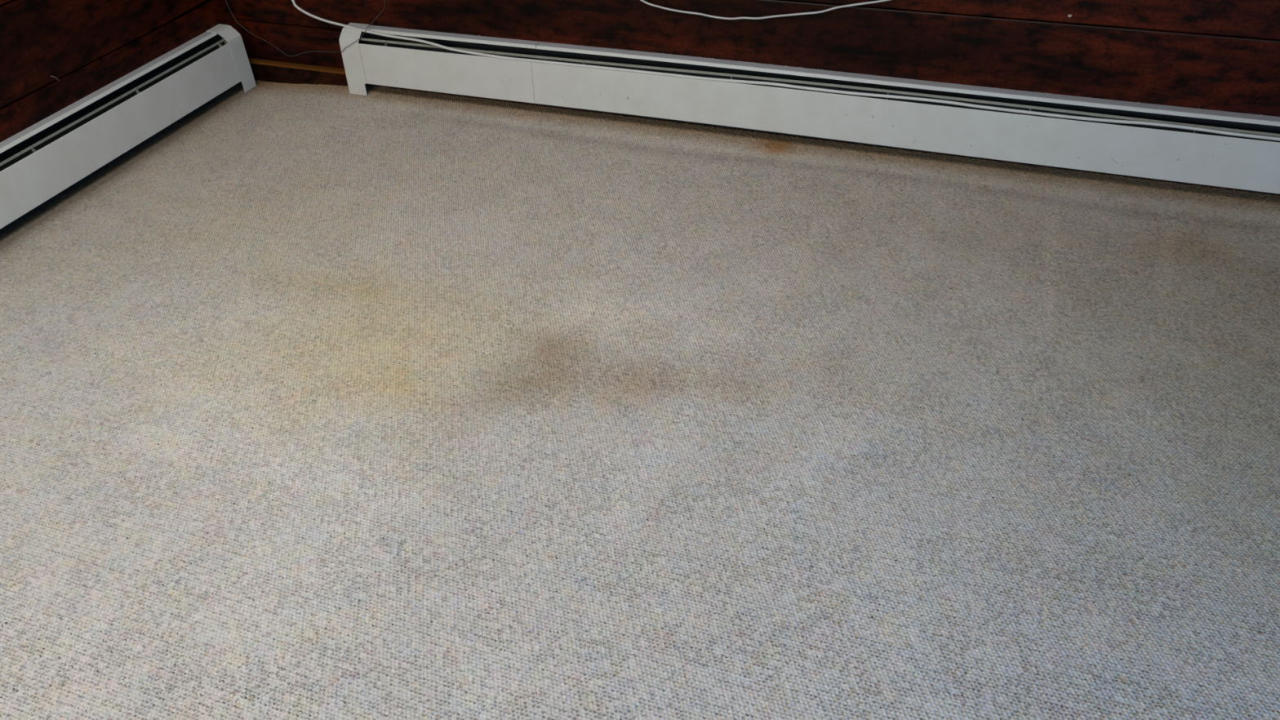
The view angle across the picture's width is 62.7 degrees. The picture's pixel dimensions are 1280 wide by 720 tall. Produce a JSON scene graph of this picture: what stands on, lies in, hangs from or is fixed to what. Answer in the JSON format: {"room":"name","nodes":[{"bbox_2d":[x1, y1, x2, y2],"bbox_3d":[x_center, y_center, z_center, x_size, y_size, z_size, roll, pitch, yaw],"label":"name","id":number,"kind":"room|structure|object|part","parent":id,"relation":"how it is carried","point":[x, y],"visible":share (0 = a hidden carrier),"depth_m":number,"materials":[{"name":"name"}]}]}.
{"room":"empty carpeted room","nodes":[
{"label":"empty carpeted room","id":0,"kind":"room"},
{"bbox_2d":[0,0,236,235],"bbox_3d":[-2.469,-0.179,0.626,0.060,2.510,6.000,11,40,18],"label":"wall","id":1,"kind":"structure","parent":0,"point":[87,46],"depth_m":2.90,"materials":[{"name":"red wood"}]},
{"bbox_2d":[0,23,256,229],"bbox_3d":[-1.851,-0.111,2.318,0.080,0.201,3.032,11,40,18],"label":"baseboard heater","id":2,"kind":"object","parent":1,"relation":"attached to","point":[42,160],"visible":1,"depth_m":2.99,"materials":[{"name":"metal"}]},
{"bbox_2d":[0,31,217,153],"bbox_3d":[-1.621,-0.606,2.789,0.036,0.009,1.498,11,40,18],"label":"hood","id":3,"kind":"object","parent":2,"relation":"attached to","point":[17,139],"depth_m":2.98,"materials":[{"name":"metal"}]},
{"bbox_3d":[-1.887,-0.117,2.331,0.002,0.196,3.023,11,40,18],"label":"plate","id":4,"kind":"part","parent":2,"relation":"part of","materials":[{"name":"metal"}]},
{"bbox_2d":[0,80,1279,719],"bbox_3d":[0.702,1.705,-0.058,7.030,0.031,7.030,11,40,18],"label":"floor","id":5,"kind":"structure","parent":0,"point":[778,336],"depth_m":2.00,"materials":[{"name":"carpet"}]},
{"bbox_2d":[228,0,1279,213],"bbox_3d":[1.409,-1.396,1.929,6.050,2.510,0.062,11,40,18],"label":"wall","id":6,"kind":"structure","parent":0,"point":[1211,55],"depth_m":2.69,"materials":[{"name":"red wood"}]},
{"bbox_2d":[248,57,348,93],"bbox_3d":[-1.111,-0.933,3.454,0.459,0.074,0.026,11,40,18],"label":"baseboard","id":7,"kind":"structure","parent":6,"relation":"attached to","point":[264,70],"depth_m":3.44,"materials":[{"name":"brown wood"}]},
{"bbox_2d":[226,0,385,56],"bbox_3d":[-1.058,-1.086,3.265,0.607,0.319,0.078,11,40,18],"label":"wire","id":8,"kind":"object","parent":6,"relation":"attached to","point":[384,0],"visible":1,"depth_m":3.35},
{"bbox_2d":[640,0,890,19],"bbox_3d":[0.350,-1.044,2.669,1.255,0.381,0.008,11,40,18],"label":"cable","id":9,"kind":"object","parent":6,"relation":"attached to","point":[643,1],"visible":1,"depth_m":2.78,"materials":[{"name":"grey plastic"}]},
{"bbox_2d":[338,22,1279,194],"bbox_3d":[0.925,-0.591,2.711,3.934,0.203,0.080,11,40,18],"label":"baseboard heater","id":10,"kind":"object","parent":6,"relation":"attached to","point":[1180,155],"visible":1,"depth_m":2.81,"materials":[{"name":"metal"}]},
{"bbox_3d":[-0.587,-0.867,3.171,0.584,0.130,0.009,11,40,18],"label":"panel","id":11,"kind":"part","parent":10,"relation":"part of","materials":[{"name":"white metal"}]},
{"bbox_2d":[364,25,540,48],"bbox_3d":[-0.577,-0.974,3.158,0.596,0.011,0.036,11,40,18],"label":"hood","id":12,"kind":"object","parent":10,"relation":"attached to","point":[414,33],"depth_m":3.15,"materials":[{"name":"metal"}]},
{"bbox_2d":[291,0,1279,141],"bbox_3d":[1.003,-0.718,2.556,4.542,0.253,0.055,11,40,18],"label":"cable","id":13,"kind":"object","parent":10,"relation":"on","point":[1105,120],"visible":1,"depth_m":2.78,"materials":[{"name":"white plastic"}]},
{"bbox_3d":[0.729,-0.610,2.743,2.228,0.131,0.009,11,40,18],"label":"panel","id":14,"kind":"part","parent":10,"relation":"part of","materials":[{"name":"white metal"}]},
{"bbox_2d":[535,41,1279,126],"bbox_3d":[0.744,-0.715,2.729,2.227,0.012,0.036,11,40,18],"label":"hood","id":15,"kind":"object","parent":10,"relation":"attached to","point":[584,51],"depth_m":2.75,"materials":[{"name":"metal"}]}
]}

